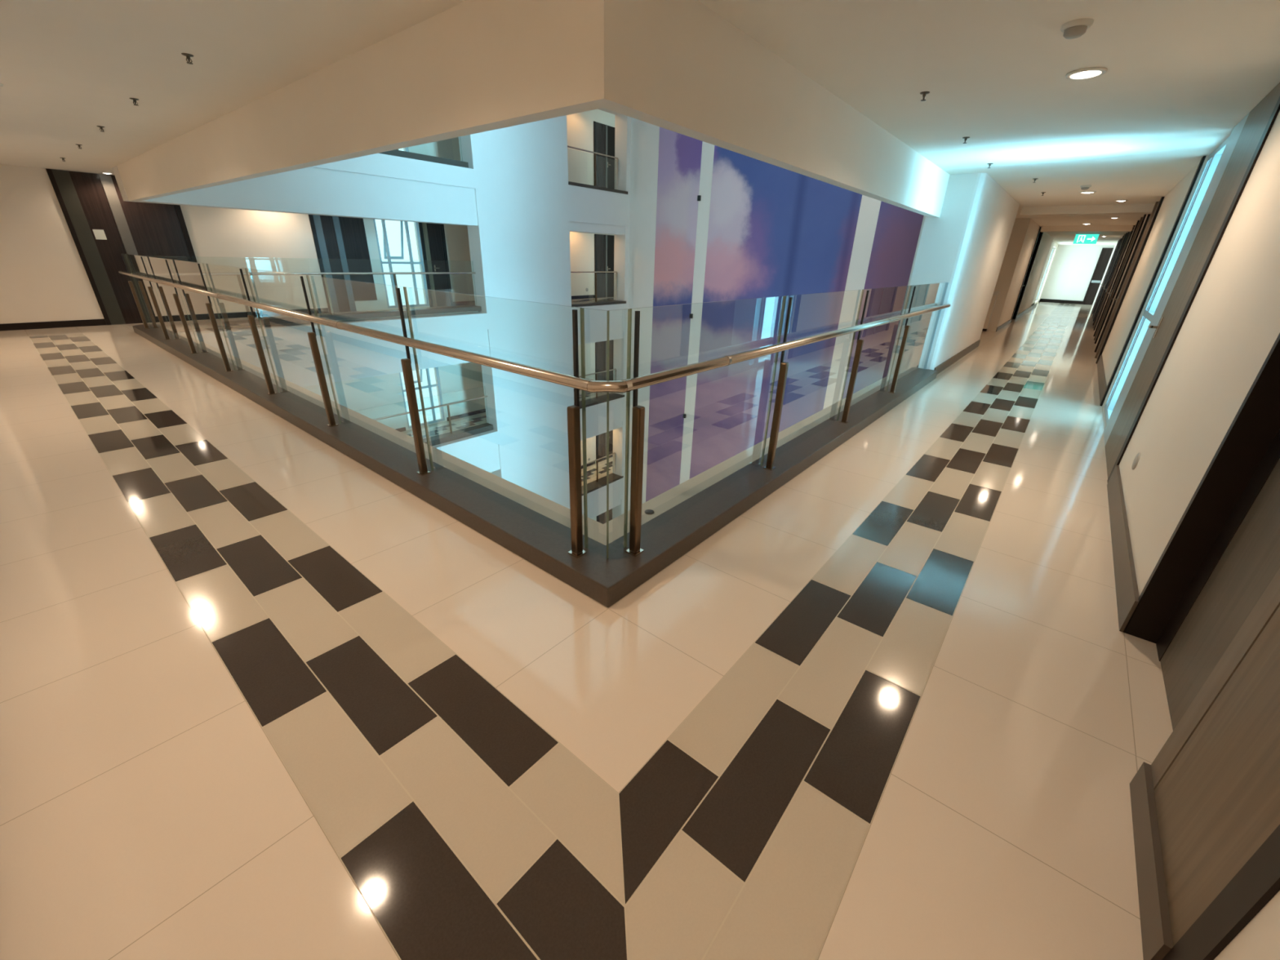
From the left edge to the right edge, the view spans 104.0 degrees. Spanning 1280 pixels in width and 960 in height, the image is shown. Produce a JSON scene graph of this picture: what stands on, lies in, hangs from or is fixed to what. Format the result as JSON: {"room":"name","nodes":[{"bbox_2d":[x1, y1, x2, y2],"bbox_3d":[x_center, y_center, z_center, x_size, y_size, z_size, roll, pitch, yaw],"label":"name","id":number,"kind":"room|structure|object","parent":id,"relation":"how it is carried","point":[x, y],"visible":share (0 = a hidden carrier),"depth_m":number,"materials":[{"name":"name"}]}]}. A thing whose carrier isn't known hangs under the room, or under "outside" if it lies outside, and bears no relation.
{"room":"atrium balcony corridor","nodes":[
{"label":"atrium balcony corridor","id":0,"kind":"room"},
{"bbox_2d":[0,109,614,520],"bbox_3d":[-5.970,-2.745,14.918,0.250,17.400,16.450,20,30,35],"label":"wall","id":1,"kind":"structure","parent":0,"point":[43,276],"depth_m":10.86,"materials":[{"name":"beige paint"}]},
{"bbox_2d":[0,319,106,330],"bbox_3d":[-10.437,-2.695,8.716,0.015,0.110,1.610,20,30,35],"label":"baseboard","id":2,"kind":"structure","parent":1,"relation":"attached to","point":[40,325],"depth_m":8.80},
{"bbox_2d":[45,168,196,324],"bbox_3d":[-9.368,-4.260,9.368,0.035,2.495,1.610,20,30,35],"label":"door","id":3,"kind":"structure","parent":1,"relation":"in","point":[88,202],"depth_m":9.12,"materials":[{"name":"brown wood"}]},
{"bbox_2d":[92,229,106,239],"bbox_3d":[-9.649,-4.384,8.935,0.006,0.160,0.140,20,30,35],"label":"notice","id":4,"kind":"object","parent":3,"relation":"attached to","point":[99,233],"visible":1,"depth_m":8.93,"materials":[{"name":"white paper"}]},
{"bbox_2d":[308,214,377,312],"bbox_3d":[-7.059,-5.338,11.945,0.030,2.495,1.180,20,30,35],"label":"door","id":5,"kind":"structure","parent":1,"relation":"in","point":[340,243],"depth_m":11.97,"materials":[{"name":"brown wood"}]},
{"bbox_2d":[373,218,429,307],"bbox_3d":[-6.330,-5.804,13.095,0.390,2.390,1.160,20,30,35],"label":"window","id":6,"kind":"structure","parent":1,"relation":"in","point":[386,250],"depth_m":13.08,"materials":[{"name":"grey metal"}]},
{"bbox_2d":[240,294,595,317],"bbox_3d":[-5.281,-5.099,14.461,0.015,0.110,11.320,20,30,35],"label":"baseboard","id":7,"kind":"structure","parent":1,"relation":"attached to","point":[262,313],"depth_m":11.85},
{"bbox_2d":[399,367,444,428],"bbox_3d":[-6.425,-2.792,14.441,0.390,2.390,1.160,20,30,35],"label":"window","id":8,"kind":"structure","parent":1,"relation":"in","point":[429,385],"depth_m":14.64,"materials":[{"name":"grey metal"}]},
{"bbox_2d":[418,222,453,306],"bbox_3d":[-5.539,-6.029,13.599,0.085,2.495,0.700,20,30,35],"label":"door","id":9,"kind":"structure","parent":1,"relation":"in","point":[433,238],"depth_m":13.66,"materials":[{"name":"brown wood"}]},
{"bbox_2d":[395,389,580,431],"bbox_3d":[-6.007,-1.793,15.103,0.015,0.110,13.200,20,30,35],"label":"baseboard","id":10,"kind":"structure","parent":1,"relation":"attached to","point":[454,417],"depth_m":15.62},
{"bbox_2d":[581,461,595,469],"bbox_3d":[-6.101,1.219,16.448,0.015,0.110,13.200,20,30,35],"label":"baseboard","id":11,"kind":"structure","parent":1,"relation":"attached to","point":[592,463],"depth_m":20.91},
{"bbox_2d":[593,120,614,189],"bbox_3d":[-1.125,-10.895,17.157,0.070,2.130,1.240,20,30,35],"label":"door","id":12,"kind":"structure","parent":1,"relation":"in","point":[603,135],"depth_m":17.02,"materials":[{"name":"grey laminate"}]},
{"bbox_2d":[594,234,613,297],"bbox_3d":[-1.219,-7.883,18.503,0.070,2.130,1.240,20,30,35],"label":"door","id":13,"kind":"structure","parent":1,"relation":"in","point":[603,244],"depth_m":18.41,"materials":[{"name":"grey laminate"}]},
{"bbox_2d":[595,339,613,380],"bbox_3d":[-1.313,-4.872,19.848,0.070,2.130,1.240,20,30,35],"label":"door","id":14,"kind":"structure","parent":1,"relation":"in","point":[600,347],"depth_m":19.78,"materials":[{"name":"grey laminate"}]},
{"bbox_2d":[595,430,613,462],"bbox_3d":[-1.408,-1.860,21.193,0.070,2.130,1.240,20,30,35],"label":"door","id":15,"kind":"structure","parent":1,"relation":"in","point":[601,439],"depth_m":21.25,"materials":[{"name":"grey laminate"}]},
{"bbox_2d":[596,508,612,524],"bbox_3d":[-1.502,1.152,22.538,0.070,2.130,1.240,20,30,35],"label":"door","id":16,"kind":"structure","parent":1,"relation":"in","point":[602,518],"depth_m":22.68,"materials":[{"name":"grey laminate"}]},
{"bbox_2d":[112,107,631,519],"bbox_3d":[-4.582,-1.402,14.586,0.500,19.700,12.150,20,30,35],"label":"wall","id":17,"kind":"structure","parent":0,"point":[517,205],"depth_m":13.36,"materials":[{"name":"white paint"}]},
{"bbox_2d":[400,390,611,438],"bbox_3d":[-4.951,-1.716,15.384,1.360,0.201,15.100,20,30,35],"label":"floor","id":18,"kind":"structure","parent":0,"point":[437,428],"depth_m":15.01,"materials":[{"name":"beige tile"}]},
{"bbox_2d":[422,392,624,445],"bbox_3d":[-4.608,-1.454,14.517,0.510,0.150,12.050,20,30,35],"label":"kerb","id":19,"kind":"object","parent":18,"relation":"on","point":[464,433],"visible":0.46,"depth_m":14.33,"materials":[{"name":"stone"}]},
{"bbox_2d":[354,386,488,433],"bbox_3d":[-6.469,-1.231,12.340,0.080,1.130,6.350,20,30,35],"label":"glass railing","id":20,"kind":"object","parent":19,"relation":"on","point":[475,398],"visible":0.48,"depth_m":13.59,"materials":[{"name":"silver metal"}]},
{"bbox_2d":[578,368,616,398],"bbox_3d":[-1.683,-3.321,17.740,0.080,0.937,2.471,20,30,35],"label":"glass railing","id":21,"kind":"object","parent":19,"relation":"on","point":[596,373],"visible":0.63,"depth_m":17.83,"materials":[{"name":"silver metal"}]},
{"bbox_2d":[116,0,950,217],"bbox_3d":[-2.095,-4.455,6.973,10.350,1.180,6.320,20,30,35],"label":"ceiling beam","id":22,"kind":"structure","parent":0,"point":[471,67],"depth_m":2.70,"materials":[{"name":"paint"}]},
{"bbox_2d":[258,367,881,545],"bbox_3d":[-2.235,-1.710,7.944,11.000,0.510,6.750,20,30,35],"label":"ledge","id":23,"kind":"object","parent":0,"point":[597,531],"visible":0.04,"depth_m":3.79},
{"bbox_2d":[644,509,653,514],"bbox_3d":[0.060,0.202,3.188,0.060,0.009,0.060,20,30,35],"label":"cap","id":24,"kind":"object","parent":23,"relation":"on","point":[647,511],"visible":1,"depth_m":3.18,"materials":[{"name":"black rubber"}]},
{"bbox_2d":[0,297,1173,959],"bbox_3d":[5.349,-5.076,15.534,15.160,0.201,33.150,20,30,35],"label":"floor","id":25,"kind":"structure","parent":0,"point":[262,696],"depth_m":1.77,"materials":[{"name":"beige tile"}]},
{"bbox_2d":[132,305,937,607],"bbox_3d":[-2.303,-2.075,7.901,11.300,0.108,6.857,20,30,35],"label":"kerb","id":26,"kind":"object","parent":25,"relation":"on","point":[545,543],"visible":0.9,"depth_m":3.16,"materials":[{"name":"stone"}]},
{"bbox_2d":[160,255,476,315],"bbox_3d":[-6.470,-4.198,10.888,0.080,1.130,6.650,20,30,35],"label":"glass railing","id":27,"kind":"object","parent":26,"relation":"on","point":[394,273],"visible":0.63,"depth_m":10.72,"materials":[{"name":"silver metal"}]},
{"bbox_2d":[118,253,950,559],"bbox_3d":[-2.194,-2.618,7.615,10.992,1.160,6.796,20,30,35],"label":"glass railing","id":28,"kind":"object","parent":26,"relation":"on","point":[193,304],"visible":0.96,"depth_m":3.95,"materials":[{"name":"silver metal"}]},
{"bbox_2d":[571,300,626,306],"bbox_3d":[-1.492,-5.844,16.553,0.510,0.080,2.570,20,30,35],"label":"kerb","id":29,"kind":"object","parent":25,"relation":"on","point":[602,302],"visible":0.79,"depth_m":16.40,"materials":[{"name":"stone"}]},
{"bbox_2d":[570,271,617,302],"bbox_3d":[-1.589,-6.333,16.395,0.080,0.937,2.471,20,30,35],"label":"glass railing","id":30,"kind":"object","parent":29,"relation":"on","point":[595,272],"visible":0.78,"depth_m":16.52,"materials":[{"name":"silver metal"}]},
{"bbox_2d":[982,290,999,331],"bbox_3d":[8.521,-4.161,12.323,0.300,0.930,0.190,20,30,35],"label":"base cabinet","id":31,"kind":"object","parent":25,"relation":"on","point":[995,294],"visible":0.34,"depth_m":12.21,"materials":[{"name":"wood"}]},
{"bbox_2d":[581,457,613,485],"bbox_3d":[-5.046,1.296,16.729,1.360,0.201,15.100,20,30,35],"label":"floor","id":32,"kind":"structure","parent":0,"point":[592,469],"depth_m":20.45,"materials":[{"name":"beige tile"}]},
{"bbox_2d":[581,472,623,495],"bbox_3d":[-4.702,1.557,15.862,0.510,0.150,12.050,20,30,35],"label":"kerb","id":33,"kind":"object","parent":32,"relation":"on","point":[593,486],"visible":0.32,"depth_m":19.31,"materials":[{"name":"stone"}]},
{"bbox_2d":[581,452,615,481],"bbox_3d":[-1.778,-0.309,19.085,0.080,0.937,2.471,20,30,35],"label":"glass railing","id":34,"kind":"object","parent":33,"relation":"on","point":[597,460],"visible":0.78,"depth_m":19.25,"materials":[{"name":"silver metal"}]},
{"bbox_2d":[0,0,1279,245],"bbox_3d":[5.411,-7.545,14.445,15.200,0.200,33.150,20,30,35],"label":"ceiling","id":35,"kind":"structure","parent":0,"point":[1180,75],"depth_m":3.07,"materials":[{"name":"paint"}]},
{"bbox_2d":[96,125,104,132],"bbox_3d":[-5.498,-3.583,5.108,0.060,0.044,0.060,20,30,35],"label":"sprinkler head","id":36,"kind":"object","parent":35,"relation":"attached to","point":[100,126],"visible":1,"depth_m":5.10},
{"bbox_2d":[128,97,138,106],"bbox_3d":[-4.113,-3.079,4.075,0.060,0.044,0.060,20,30,35],"label":"sprinkler head","id":37,"kind":"object","parent":35,"relation":"attached to","point":[135,100],"visible":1,"depth_m":4.07},
{"bbox_2d":[181,53,193,64],"bbox_3d":[-2.781,-2.594,3.083,0.060,0.044,0.060,20,30,35],"label":"sprinkler head","id":38,"kind":"object","parent":35,"relation":"attached to","point":[188,55],"visible":1,"depth_m":3.08},
{"bbox_2d":[920,91,929,101],"bbox_3d":[1.901,-2.565,3.347,0.060,0.044,0.060,20,30,35],"label":"sprinkler head","id":39,"kind":"object","parent":35,"relation":"attached to","point":[923,93],"visible":1,"depth_m":3.34},
{"bbox_2d":[962,136,969,143],"bbox_3d":[2.908,-3.035,4.470,0.060,0.044,0.060,20,30,35],"label":"sprinkler head","id":40,"kind":"object","parent":35,"relation":"attached to","point":[966,137],"visible":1,"depth_m":4.46},
{"bbox_2d":[1060,17,1093,39],"bbox_3d":[2.046,-2.112,2.351,0.120,0.050,0.120,20,30,35],"label":"smoke detector","id":41,"kind":"object","parent":35,"relation":"attached to","point":[1075,28],"visible":1,"depth_m":2.32,"materials":[{"name":"white plastic"}]},
{"bbox_2d":[1080,185,1091,190],"bbox_3d":[6.059,-3.977,6.807,0.120,0.050,0.120,20,30,35],"label":"smoke detector","id":42,"kind":"object","parent":35,"relation":"attached to","point":[1082,187],"visible":1,"depth_m":6.78,"materials":[{"name":"white plastic"}]},
{"bbox_2d":[1065,66,1107,79],"bbox_3d":[2.599,-2.365,2.917,0.190,0.018,0.190,20,30,35],"label":"recessed light","id":43,"kind":"object","parent":35,"relation":"in","point":[1086,73],"visible":1,"depth_m":2.90,"materials":[{"name":"white plastic"}]},
{"bbox_2d":[1072,232,1100,244],"bbox_3d":[13.748,-7.443,15.414,0.600,0.300,0.070,20,30,35],"label":"exit sign","id":44,"kind":"object","parent":35,"relation":"hanging from","point":[1080,237],"visible":1,"depth_m":15.39,"materials":[{"name":"green plastic"}]},
{"bbox_2d":[1020,203,1155,216],"bbox_3d":[7.995,-4.850,8.996,1.860,0.130,0.400,20,30,35],"label":"beam","id":45,"kind":"structure","parent":35,"relation":"attached to","point":[1144,208],"depth_m":8.84,"materials":[{"name":"beige paint"}]},
{"bbox_2d":[1040,225,1135,231],"bbox_3d":[11.566,-6.515,12.975,1.860,0.130,0.400,20,30,35],"label":"beam","id":46,"kind":"structure","parent":35,"relation":"attached to","point":[1068,228],"depth_m":12.81,"materials":[{"name":"beige paint"}]},
{"bbox_2d":[1080,191,1096,193],"bbox_3d":[6.553,-4.209,7.322,0.190,0.018,0.190,20,30,35],"label":"recessed light","id":47,"kind":"object","parent":35,"relation":"in","point":[1083,192],"visible":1,"depth_m":7.28,"materials":[{"name":"white plastic"}]},
{"bbox_2d":[625,117,881,511],"bbox_3d":[3.294,-1.831,16.098,10.650,19.700,0.300,20,30,35],"label":"wall","id":48,"kind":"structure","parent":0,"point":[644,153],"depth_m":15.62,"materials":[{"name":"white paint"}]},
{"bbox_2d":[645,127,702,502],"bbox_3d":[0.994,-4.478,16.834,1.540,15.400,0.011,20,30,35],"label":"mural panel","id":49,"kind":"object","parent":48,"relation":"attached to","point":[679,162],"visible":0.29,"depth_m":16.17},
{"bbox_2d":[697,195,701,200],"bbox_3d":[1.723,-8.215,14.583,0.090,0.140,0.060,20,30,35],"label":"wall fixture","id":50,"kind":"object","parent":48,"relation":"attached to","point":[699,197],"visible":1,"depth_m":14.56,"materials":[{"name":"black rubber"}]},
{"bbox_2d":[689,145,862,479],"bbox_3d":[3.553,-3.546,14.927,4.270,15.400,0.011,20,30,35],"label":"mural panel","id":51,"kind":"object","parent":48,"relation":"attached to","point":[774,230],"visible":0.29,"depth_m":14.12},
{"bbox_2d":[842,201,924,399],"bbox_3d":[6.417,-2.503,12.793,2.230,15.400,0.011,20,30,35],"label":"mural panel","id":52,"kind":"object","parent":48,"relation":"attached to","point":[897,231],"visible":0.02,"depth_m":12.21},
{"bbox_2d":[907,173,1019,369],"bbox_3d":[5.139,0.901,10.110,0.590,19.700,4.180,20,30,35],"label":"wall","id":53,"kind":"structure","parent":0,"point":[965,248],"depth_m":6.83,"materials":[{"name":"white paint"}]},
{"bbox_2d":[986,217,1057,331],"bbox_3d":[12.999,-6.951,16.960,0.630,2.500,20.250,20,30,35],"label":"wall","id":54,"kind":"structure","parent":0,"point":[1024,232],"depth_m":12.77,"materials":[{"name":"beige paint"}]},
{"bbox_2d":[933,302,1037,373],"bbox_3d":[10.583,-4.693,14.642,0.575,0.130,20.770,20,30,35],"label":"baseboard","id":55,"kind":"structure","parent":54,"relation":"attached to","point":[947,363],"depth_m":8.76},
{"bbox_2d":[1010,226,1043,322],"bbox_3d":[11.244,-5.960,14.623,0.145,2.495,1.400,20,30,35],"label":"door","id":56,"kind":"structure","parent":54,"relation":"in","point":[1039,231],"depth_m":14.69,"materials":[{"name":"brown wood"}]},
{"bbox_2d":[1035,248,1053,300],"bbox_3d":[18.130,-9.257,22.544,0.070,2.250,2.800,20,30,35],"label":"window","id":57,"kind":"structure","parent":54,"relation":"in","point":[1053,248],"depth_m":23.48,"materials":[{"name":"white glass"}]},
{"bbox_2d":[1040,244,1114,301],"bbox_3d":[20.113,-9.670,23.547,2.600,2.500,0.200,20,30,35],"label":"wall","id":58,"kind":"structure","parent":0,"point":[1073,267],"depth_m":23.36,"materials":[{"name":"white paint"}]},
{"bbox_2d":[1039,298,1082,304],"bbox_3d":[20.090,-8.528,23.883,1.620,0.140,0.030,20,30,35],"label":"baseboard","id":59,"kind":"structure","parent":58,"relation":"attached to","point":[1041,300],"depth_m":23.86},
{"bbox_2d":[1081,248,1113,304],"bbox_3d":[20.873,-9.270,22.827,0.380,2.400,0.090,20,30,35],"label":"door","id":60,"kind":"structure","parent":58,"relation":"in","point":[1104,256],"depth_m":22.82,"materials":[{"name":"brown wood"}]},
{"bbox_2d":[1092,110,1279,959],"bbox_3d":[10.722,-4.365,11.009,0.300,2.500,33.150,20,30,35],"label":"wall","id":61,"kind":"structure","parent":0,"point":[1231,326],"depth_m":2.44,"materials":[{"name":"beige paint"}]},
{"bbox_2d":[1091,238,1121,314],"bbox_3d":[17.135,-7.479,18.438,0.094,2.495,1.840,20,30,35],"label":"door","id":62,"kind":"structure","parent":61,"relation":"in","point":[1119,241],"depth_m":18.14,"materials":[{"name":"brown wood"}]},
{"bbox_2d":[1092,232,1127,321],"bbox_3d":[14.839,-6.409,15.880,0.094,2.495,1.840,20,30,35],"label":"door","id":63,"kind":"structure","parent":61,"relation":"in","point":[1123,238],"depth_m":15.61,"materials":[{"name":"brown wood"}]},
{"bbox_2d":[1092,226,1134,330],"bbox_3d":[12.671,-5.398,13.465,0.094,2.495,1.840,20,30,35],"label":"door","id":64,"kind":"structure","parent":61,"relation":"in","point":[1108,289],"depth_m":13.23,"materials":[{"name":"brown wood"}]},
{"bbox_2d":[1097,355,1139,632],"bbox_3d":[3.918,-0.243,4.169,0.016,0.163,12.000,20,30,35],"label":"baseboard","id":65,"kind":"structure","parent":61,"relation":"attached to","point":[1127,596],"depth_m":2.67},
{"bbox_2d":[1093,213,1146,343],"bbox_3d":[10.502,-4.387,11.049,0.094,2.495,1.840,20,30,35],"label":"door","id":66,"kind":"structure","parent":61,"relation":"in","point":[1140,223],"depth_m":10.82,"materials":[{"name":"brown wood"}]},
{"bbox_2d":[1093,196,1164,364],"bbox_3d":[8.398,-3.406,8.704,0.094,2.495,1.840,20,30,35],"label":"door","id":67,"kind":"structure","parent":61,"relation":"in","point":[1150,220],"depth_m":8.48,"materials":[{"name":"brown wood"}]},
{"bbox_2d":[1131,452,1141,469],"bbox_3d":[3.099,-0.119,3.126,0.011,0.110,0.110,20,30,35],"label":"wall plate","id":68,"kind":"object","parent":61,"relation":"attached to","point":[1136,459],"visible":1,"depth_m":3.10,"materials":[{"name":"grey metal"}]},
{"bbox_2d":[1104,135,1230,425],"bbox_3d":[5.074,-1.793,4.854,0.070,2.500,1.330,20,30,35],"label":"window","id":69,"kind":"structure","parent":61,"relation":"in","point":[1213,160],"depth_m":4.99,"materials":[{"name":"clear glass"}]},
{"bbox_2d":[1099,82,1279,482],"bbox_3d":[4.500,-1.579,4.340,0.062,2.495,3.180,20,30,35],"label":"window frame","id":70,"kind":"structure","parent":61,"relation":"in","point":[1246,140],"depth_m":3.65,"materials":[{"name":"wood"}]},
{"bbox_2d":[1123,333,1279,959],"bbox_3d":[1.718,-0.218,1.097,0.180,2.495,1.625,20,30,35],"label":"door","id":71,"kind":"structure","parent":61,"relation":"in","point":[1206,811],"depth_m":1.30,"materials":[{"name":"brown wood"}]},
{"bbox_3d":[-4.762,-7.740,12.693,1.360,0.201,15.100,20,30,35],"label":"floor","id":72,"kind":"structure","parent":0,"visible":0},
{"bbox_2d":[378,149,627,194],"bbox_3d":[-4.419,-7.478,11.826,0.510,0.150,12.050,20,30,35],"label":"kerb","id":73,"kind":"object","parent":72,"relation":"on","point":[394,153],"visible":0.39,"depth_m":11.57,"materials":[{"name":"stone"}]},
{"bbox_2d":[567,145,618,189],"bbox_3d":[-1.494,-9.345,15.049,0.080,0.937,2.471,20,30,35],"label":"glass railing","id":74,"kind":"object","parent":73,"relation":"on","point":[568,146],"visible":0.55,"depth_m":15.16,"materials":[{"name":"silver metal"}]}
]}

